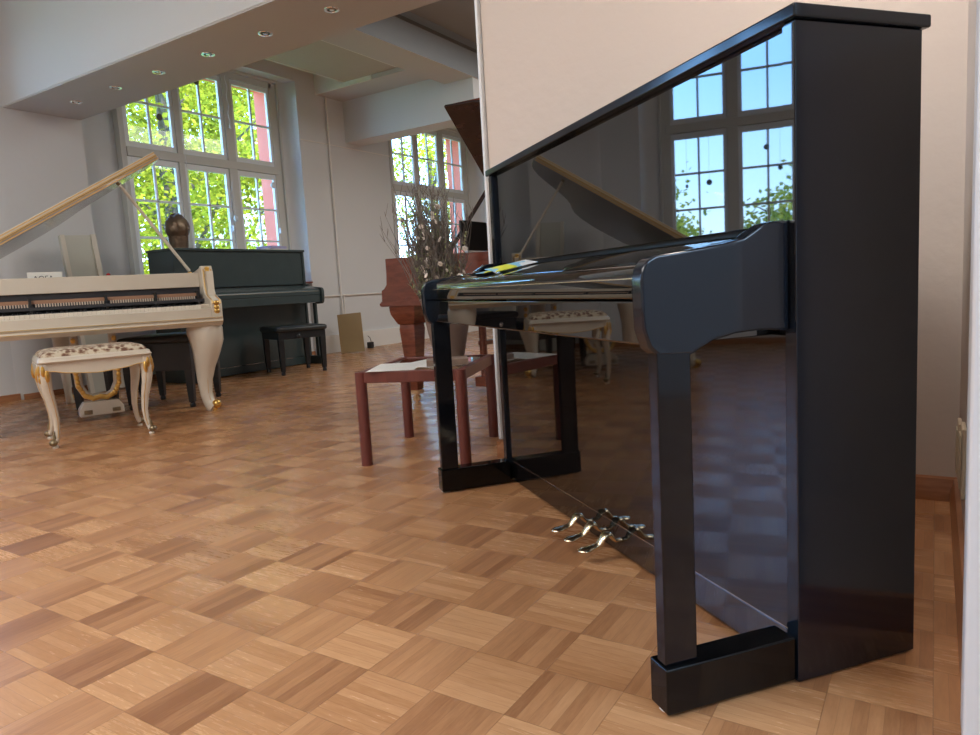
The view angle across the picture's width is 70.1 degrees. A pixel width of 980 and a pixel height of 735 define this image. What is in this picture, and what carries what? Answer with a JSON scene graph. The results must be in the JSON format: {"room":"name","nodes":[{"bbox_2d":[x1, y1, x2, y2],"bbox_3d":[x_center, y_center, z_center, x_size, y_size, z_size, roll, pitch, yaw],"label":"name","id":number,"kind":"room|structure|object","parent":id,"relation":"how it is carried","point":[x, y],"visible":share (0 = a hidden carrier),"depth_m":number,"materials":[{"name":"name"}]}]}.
{"room":"music room","nodes":[
{"label":"music room","id":0,"kind":"room"},
{"bbox_2d":[0,106,93,399],"bbox_3d":[-3.935,-1.000,6.246,0.029,2.490,0.820,1,8,32],"label":"wall pillar","id":1,"kind":"structure","parent":0,"point":[43,161],"depth_m":6.13,"materials":[{"name":"white paint"}]},
{"bbox_2d":[0,59,486,395],"bbox_3d":[-3.566,-1.714,7.396,0.600,3.600,15.000,1,8,32],"label":"wall","id":2,"kind":"structure","parent":0,"point":[361,180],"depth_m":9.02,"materials":[{"name":"white paint"}]},
{"bbox_2d":[112,70,291,274],"bbox_3d":[-3.153,-2.168,7.883,0.110,2.460,2.100,1,8,32],"label":"window","id":3,"kind":"structure","parent":2,"relation":"in","point":[229,164],"depth_m":7.96,"materials":[{"name":"paint"}]},
{"bbox_2d":[156,101,161,120],"bbox_3d":[-3.473,-2.867,7.269,0.008,0.575,0.070,1,8,32],"label":"ornament","id":4,"kind":"object","parent":3,"relation":"hanging from","point":[158,116],"visible":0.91,"depth_m":7.29,"materials":[{"name":"clear glass"}]},
{"bbox_2d":[177,88,195,247],"bbox_3d":[-3.288,-2.222,7.548,0.030,1.860,0.030,-8,8,-35],"label":"blind cord","id":5,"kind":"object","parent":3,"relation":"hanging from","point":[194,245],"visible":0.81,"depth_m":7.57,"materials":[{"name":"fabric"}]},
{"bbox_2d":[224,75,230,128],"bbox_3d":[-2.999,-3.030,7.982,0.030,0.590,0.030,-8,8,-35],"label":"blind cord","id":6,"kind":"object","parent":3,"relation":"hanging from","point":[224,75],"visible":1,"depth_m":7.99,"materials":[{"name":"fabric"}]},
{"bbox_2d":[232,182,238,221],"bbox_3d":[-2.967,-1.961,8.089,0.055,0.539,0.055,-8,8,-35],"label":"ornament","id":7,"kind":"object","parent":3,"relation":"hanging from","point":[235,218],"visible":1,"depth_m":8.10,"materials":[{"name":"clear glass"}]},
{"bbox_2d":[0,324,492,402],"bbox_3d":[-3.223,-0.039,7.433,0.105,0.230,15.000,1,8,32],"label":"baseboard","id":8,"kind":"structure","parent":2,"relation":"attached to","point":[387,336],"depth_m":9.71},
{"bbox_2d":[202,79,464,253],"bbox_3d":[-3.299,-2.149,8.056,0.310,2.440,10.200,1,8,32],"label":"trim","id":9,"kind":"structure","parent":2,"relation":"attached to","point":[259,102],"depth_m":8.92,"materials":[{"name":"pink paint"}]},
{"bbox_2d":[324,97,345,313],"bbox_3d":[-2.027,-1.976,9.194,0.040,3.050,0.074,1,8,32],"label":"pipe","id":10,"kind":"object","parent":2,"relation":"attached to","point":[327,127],"visible":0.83,"depth_m":9.16,"materials":[{"name":"metal"}]},
{"bbox_2d":[300,139,389,156],"bbox_3d":[-1.910,-2.950,9.398,0.012,0.013,1.690,1,8,32],"label":"trim","id":11,"kind":"structure","parent":2,"relation":"attached to","point":[300,139],"depth_m":9.31,"materials":[{"name":"paint"}]},
{"bbox_2d":[324,292,381,296],"bbox_3d":[-0.755,-1.257,11.234,0.022,0.022,5.500,1,8,32],"label":"horizontal pipe","id":12,"kind":"object","parent":2,"relation":"attached to","point":[376,292],"visible":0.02,"depth_m":9.47,"materials":[{"name":"metal"}]},
{"bbox_2d":[388,128,472,257],"bbox_3d":[-0.939,-2.697,11.353,0.110,2.460,2.100,1,8,32],"label":"window","id":13,"kind":"structure","parent":2,"relation":"in","point":[460,196],"depth_m":11.45,"materials":[{"name":"paint"}]},
{"bbox_2d":[313,67,428,101],"bbox_3d":[-1.399,-3.646,8.637,1.670,0.300,0.480,1,8,32],"label":"ceiling","id":14,"kind":"structure","parent":0,"point":[397,77],"depth_m":8.64,"materials":[{"name":"paint"}]},
{"bbox_2d":[409,0,476,42],"bbox_3d":[0.421,-3.505,4.579,10.300,0.150,15.000,1,8,32],"label":"ceiling","id":15,"kind":"structure","parent":0,"point":[456,16],"depth_m":7.33,"materials":[{"name":"white paint"}]},
{"bbox_2d":[0,0,270,106],"bbox_3d":[-1.853,-2.760,4.750,5.100,1.110,0.650,1,8,32],"label":"wall","id":16,"kind":"structure","parent":15,"relation":"attached to","point":[45,44],"depth_m":5.17,"materials":[{"name":"white paint"}]},
{"bbox_2d":[3,0,439,119],"bbox_3d":[-1.821,-2.206,4.814,5.100,0.008,0.634,1,8,32],"label":"ceiling","id":17,"kind":"structure","parent":16,"relation":"attached to","point":[235,42],"depth_m":4.86,"materials":[{"name":"paint"}]},
{"bbox_2d":[69,101,81,103],"bbox_3d":[-3.477,-2.227,5.862,0.096,0.005,0.096,1,8,32],"label":"recessed light","id":18,"kind":"object","parent":17,"relation":"in","point":[73,102],"visible":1,"depth_m":5.86,"materials":[{"name":"silver metal"}]},
{"bbox_2d":[109,86,121,89],"bbox_3d":[-2.971,-2.218,5.540,0.096,0.005,0.096,1,8,32],"label":"recessed light","id":19,"kind":"object","parent":17,"relation":"in","point":[110,87],"visible":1,"depth_m":5.54,"materials":[{"name":"silver metal"}]},
{"bbox_2d":[152,70,165,74],"bbox_3d":[-2.481,-2.210,5.229,0.096,0.005,0.096,1,8,32],"label":"recessed light","id":20,"kind":"object","parent":17,"relation":"in","point":[159,72],"visible":1,"depth_m":5.22,"materials":[{"name":"silver metal"}]},
{"bbox_2d":[201,52,214,56],"bbox_3d":[-1.984,-2.201,4.913,0.096,0.005,0.096,1,8,32],"label":"recessed light","id":21,"kind":"object","parent":17,"relation":"in","point":[206,54],"visible":1,"depth_m":4.91,"materials":[{"name":"silver metal"}]},
{"bbox_2d":[258,31,272,36],"bbox_3d":[-1.477,-2.193,4.591,0.096,0.005,0.096,1,8,32],"label":"recessed light","id":22,"kind":"object","parent":17,"relation":"in","point":[261,33],"visible":1,"depth_m":4.59,"materials":[{"name":"silver metal"}]},
{"bbox_2d":[324,7,339,12],"bbox_3d":[-0.967,-2.184,4.266,0.096,0.005,0.096,1,8,32],"label":"recessed light","id":23,"kind":"object","parent":17,"relation":"in","point":[327,9],"visible":1,"depth_m":4.26,"materials":[{"name":"silver metal"}]},
{"bbox_2d":[323,29,478,83],"bbox_3d":[-0.036,-3.695,8.825,0.428,0.400,8.320,1,8,32],"label":"beam","id":24,"kind":"structure","parent":15,"relation":"attached to","point":[354,40],"depth_m":7.32,"materials":[{"name":"paint"}]},
{"bbox_2d":[356,11,478,78],"bbox_3d":[0.145,-3.693,8.709,0.002,0.398,8.320,1,8,32],"label":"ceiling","id":25,"kind":"structure","parent":24,"relation":"attached to","point":[394,30],"depth_m":7.42,"materials":[{"name":"white paint"}]},
{"bbox_2d":[395,14,476,52],"bbox_3d":[0.123,-3.785,8.655,0.015,0.030,8.230,1,8,32],"label":"trim","id":26,"kind":"structure","parent":25,"relation":"attached to","point":[398,15],"depth_m":7.53,"materials":[{"name":"white paint"}]},
{"bbox_2d":[342,77,479,145],"bbox_3d":[-0.997,-3.416,8.894,2.080,0.800,0.320,1,8,32],"label":"cross beam","id":27,"kind":"structure","parent":15,"relation":"attached to","point":[415,108],"depth_m":8.81,"materials":[{"name":"white paint"}]},
{"bbox_2d":[0,329,960,734],"bbox_3d":[0.631,0.169,5.005,10.300,0.060,15.000,1,8,32],"label":"floor","id":28,"kind":"structure","parent":0,"point":[239,567],"depth_m":1.76,"materials":[{"name":"wood"}]},
{"bbox_2d":[58,234,124,393],"bbox_3d":[-3.563,-0.483,6.266,0.118,1.417,0.381,1,8,32],"label":"board","id":29,"kind":"object","parent":28,"relation":"on","point":[80,254],"visible":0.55,"depth_m":6.21,"materials":[{"name":"white wood"}]},
{"bbox_2d":[31,342,156,448],"bbox_3d":[-2.319,0.138,4.105,0.593,0.543,0.478,-8,8,-36],"label":"stool","id":30,"kind":"object","parent":28,"relation":"on","point":[91,358],"visible":1,"depth_m":3.94,"materials":[{"name":"beige paint"}]},
{"bbox_2d":[35,342,145,357],"bbox_3d":[-2.334,-0.111,4.076,0.533,0.041,0.418,-8,8,-36],"label":"cushion","id":31,"kind":"object","parent":30,"relation":"on","point":[115,348],"depth_m":3.93,"materials":[{"name":"white fabric"}]},
{"bbox_2d":[70,370,141,414],"bbox_3d":[-2.864,0.086,5.263,0.344,0.440,0.622,-4,7,-5],"label":"piano bench","id":32,"kind":"object","parent":28,"relation":"on","point":[108,375],"visible":0.05,"depth_m":5.01,"materials":[{"name":"black paint"}]},
{"bbox_2d":[0,152,223,417],"bbox_3d":[-3.003,-0.548,5.057,1.559,1.819,1.888,-8,8,-36],"label":"grand piano","id":33,"kind":"object","parent":28,"relation":"on","point":[60,309],"visible":0.88,"depth_m":4.61,"materials":[{"name":"beige paint"}]},
{"bbox_2d":[27,272,62,277],"bbox_3d":[-2.828,-0.532,4.447,0.190,0.150,0.003,-8,8,-36],"label":"paper card","id":34,"kind":"object","parent":33,"relation":"on","point":[31,274],"visible":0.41,"depth_m":4.43,"materials":[{"name":"white paper"}]},
{"bbox_2d":[117,332,220,410],"bbox_3d":[-2.405,0.010,5.303,0.544,0.530,0.592,-3,7,1],"label":"piano bench","id":35,"kind":"object","parent":28,"relation":"on","point":[170,351],"visible":0.72,"depth_m":5.04,"materials":[{"name":"black paint"}]},
{"bbox_2d":[146,248,324,383],"bbox_3d":[-2.522,-0.578,7.215,0.696,1.270,1.620,1,8,32],"label":"upright piano","id":36,"kind":"object","parent":28,"relation":"on","point":[256,288],"visible":0.53,"depth_m":7.17,"materials":[{"name":"black paint"}]},
{"bbox_2d":[165,213,189,247],"bbox_3d":[-3.026,-1.315,6.762,0.226,0.354,0.226,-8,8,-33],"label":"bust sculpture","id":37,"kind":"object","parent":36,"relation":"on","point":[177,228],"visible":0.94,"depth_m":6.69,"materials":[{"name":"brown metal"}]},
{"bbox_2d":[256,246,287,249],"bbox_3d":[-2.416,-1.305,7.682,0.217,0.052,0.340,0,7,27],"label":"book stack","id":38,"kind":"object","parent":36,"relation":"on","point":[259,247],"visible":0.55,"depth_m":7.60,"materials":[{"name":"paper"}]},
{"bbox_2d":[259,323,326,375],"bbox_3d":[-1.979,-0.193,7.086,0.524,0.475,0.562,-8,8,-35],"label":"piano bench","id":39,"kind":"object","parent":28,"relation":"on","point":[280,333],"visible":1,"depth_m":6.94,"materials":[{"name":"black paint"}]},
{"bbox_2d":[337,312,364,353],"bbox_3d":[-1.787,-0.443,8.975,0.326,0.515,0.109,-4,7,-2],"label":"cardboard panel","id":40,"kind":"object","parent":28,"relation":"on","point":[350,328],"visible":1,"depth_m":8.95,"materials":[{"name":"beige cardboard"}]},
{"bbox_2d":[367,336,373,347],"bbox_3d":[-1.658,-0.353,9.615,0.083,0.173,0.080,0,7,27],"label":"power adapter","id":41,"kind":"object","parent":28,"relation":"on","point":[369,344],"visible":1,"depth_m":9.59,"materials":[{"name":"black plastic"}]},
{"bbox_2d":[354,354,498,465],"bbox_3d":[-0.271,0.182,3.274,0.499,0.415,0.609,-2,7,13],"label":"side table","id":42,"kind":"object","parent":28,"relation":"on","point":[477,363],"visible":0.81,"depth_m":3.03,"materials":[{"name":"red wood"}]},
{"bbox_2d":[366,363,416,371],"bbox_3d":[-0.418,-0.003,3.128,0.210,0.002,0.297,-3,7,4],"label":"paper sheet","id":43,"kind":"object","parent":42,"relation":"on","point":[382,367],"visible":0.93,"depth_m":3.07,"materials":[{"name":"white paper"}]},
{"bbox_2d":[391,359,426,366],"bbox_3d":[-0.280,-0.021,3.198,0.210,0.002,0.297,1,8,30],"label":"paper sheet","id":44,"kind":"object","parent":42,"relation":"on","point":[416,363],"visible":0.36,"depth_m":3.15,"materials":[{"name":"white paper"}]},
{"bbox_3d":[-0.219,-0.016,3.103,0.150,0.002,0.210,-5,7,-16],"label":"paper sheet","id":45,"kind":"object","parent":44,"relation":"on","visible":0},
{"bbox_2d":[426,356,468,366],"bbox_3d":[-0.188,-0.027,3.063,0.180,0.025,0.120,-4,7,-4],"label":"booklet","id":46,"kind":"object","parent":45,"relation":"on","point":[458,360],"visible":0.71,"depth_m":3.01,"materials":[{"name":"beige paper"}]},
{"bbox_2d":[419,299,468,356],"bbox_3d":[-0.199,-0.181,3.304,0.250,0.297,0.250,1,8,32],"label":"flower vase","id":47,"kind":"object","parent":42,"relation":"on","point":[458,333],"visible":0.16,"depth_m":3.25,"materials":[{"name":"beige ceramic"}]},
{"bbox_2d":[380,171,472,302],"bbox_3d":[-0.295,-0.491,3.266,0.451,0.828,0.412,-3,7,6],"label":"bouquet","id":48,"kind":"object","parent":47,"relation":"in","point":[435,258],"visible":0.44,"depth_m":3.20,"materials":[{"name":"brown plant"}]},
{"bbox_2d":[380,98,492,401],"bbox_3d":[0.455,-0.821,4.793,1.900,1.971,1.546,1,8,30],"label":"grand piano","id":49,"kind":"object","parent":28,"relation":"on","point":[404,305],"visible":0.23,"depth_m":4.61,"materials":[{"name":"red wood"}]},
{"bbox_2d":[421,2,930,715],"bbox_3d":[0.276,-0.078,1.933,0.580,1.178,1.570,-5,7,-18],"label":"upright piano","id":50,"kind":"object","parent":28,"relation":"on","point":[707,351],"visible":1,"depth_m":1.29,"materials":[{"name":"black paint"}]},
{"bbox_2d":[476,260,536,273],"bbox_3d":[0.047,-0.300,2.070,0.140,0.034,0.140,-6,7,-25],"label":"leaflet","id":51,"kind":"object","parent":50,"relation":"on","point":[523,262],"visible":1,"depth_m":2.04,"materials":[{"name":"multicoloured paper"}]},
{"bbox_2d":[480,0,968,476],"bbox_3d":[2.191,-1.428,2.104,4.600,3.600,1.100,1,8,32],"label":"wall","id":52,"kind":"structure","parent":0,"point":[549,65],"depth_m":2.41,"materials":[{"name":"paint"}]},
{"bbox_2d":[474,0,502,438],"bbox_3d":[-0.042,-1.422,2.889,0.014,3.500,0.052,1,8,32],"label":"trim","id":53,"kind":"structure","parent":52,"relation":"attached to","point":[476,2],"depth_m":2.93,"materials":[{"name":"paint"}]},
{"bbox_2d":[497,440,956,501],"bbox_3d":[0.748,0.371,2.628,1.685,0.075,0.022,1,8,32],"label":"baseboard","id":54,"kind":"structure","parent":52,"relation":"attached to","point":[928,487],"depth_m":2.21,"materials":[{"name":"brown wood"}]},
{"bbox_2d":[960,0,976,534],"bbox_3d":[-0.046,-1.011,-0.388,0.170,3.600,5.560,1,8,32],"label":"wall","id":55,"kind":"structure","parent":0,"point":[972,3],"depth_m":1.83,"materials":[{"name":"paint"}]},
{"bbox_2d":[950,479,963,686],"bbox_3d":[1.120,0.461,1.664,0.022,0.075,1.260,1,8,32],"label":"baseboard","id":56,"kind":"structure","parent":55,"relation":"attached to","point":[957,528],"depth_m":1.66,"materials":[{"name":"brown wood"}]},
{"bbox_2d":[955,418,961,480],"bbox_3d":[1.326,0.232,1.976,0.014,0.165,0.100,1,8,32],"label":"socket plate","id":57,"kind":"object","parent":55,"relation":"attached to","point":[958,427],"visible":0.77,"depth_m":1.95,"materials":[{"name":"beige plastic"}]},
{"bbox_2d":[958,422,966,499],"bbox_3d":[1.169,0.229,1.729,0.014,0.175,0.100,1,8,32],"label":"socket plate","id":58,"kind":"object","parent":55,"relation":"attached to","point":[963,433],"visible":0.99,"depth_m":1.69,"materials":[{"name":"beige plastic"}]},
{"bbox_2d":[960,0,979,734],"bbox_3d":[0.296,-0.390,0.171,0.215,2.200,1.900,1,8,32],"label":"door","id":59,"kind":"structure","parent":55,"relation":"in","point":[970,670],"depth_m":1.03,"materials":[{"name":"white paint"}]},
{"bbox_3d":[-2.349,-3.555,7.146,1.670,0.030,3.010,1,8,32],"label":"ceiling","id":60,"kind":"structure","parent":0,"visible":0},
{"bbox_2d":[266,40,396,82],"bbox_3d":[-2.205,-3.427,7.086,0.980,0.225,3.010,1,8,32],"label":"board","id":61,"kind":"object","parent":60,"relation":"hanging from","point":[322,58],"visible":0.18,"depth_m":7.83,"materials":[{"name":"silver metal"}]},
{"label":"outside","id":62,"kind":"structure","parent":0,"visible":0},
{"bbox_3d":[-20.307,-0.506,30.822,52.650,0.100,90.000,1,8,32],"label":"ground","id":63,"kind":"structure","parent":62,"visible":0},
{"bbox_2d":[125,80,266,273],"bbox_3d":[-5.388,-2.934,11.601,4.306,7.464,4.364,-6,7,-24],"label":"tree","id":64,"kind":"object","parent":63,"relation":"on","point":[166,176],"visible":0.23,"depth_m":11.09,"materials":[{"name":"green plant"}]},
{"bbox_2d":[150,138,266,247],"bbox_3d":[-9.198,-5.646,30.125,8.600,9.000,6.600,-1,7,21],"label":"house","id":65,"kind":"structure","parent":63,"relation":"on","point":[260,193],"depth_m":26.88,"materials":[{"name":"white paint"}]},
{"bbox_2d":[392,134,450,257],"bbox_3d":[-1.550,-3.923,18.697,3.743,7.356,3.651,1,8,32],"label":"tree","id":66,"kind":"object","parent":63,"relation":"on","point":[422,150],"visible":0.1,"depth_m":18.05,"materials":[{"name":"green plant"}]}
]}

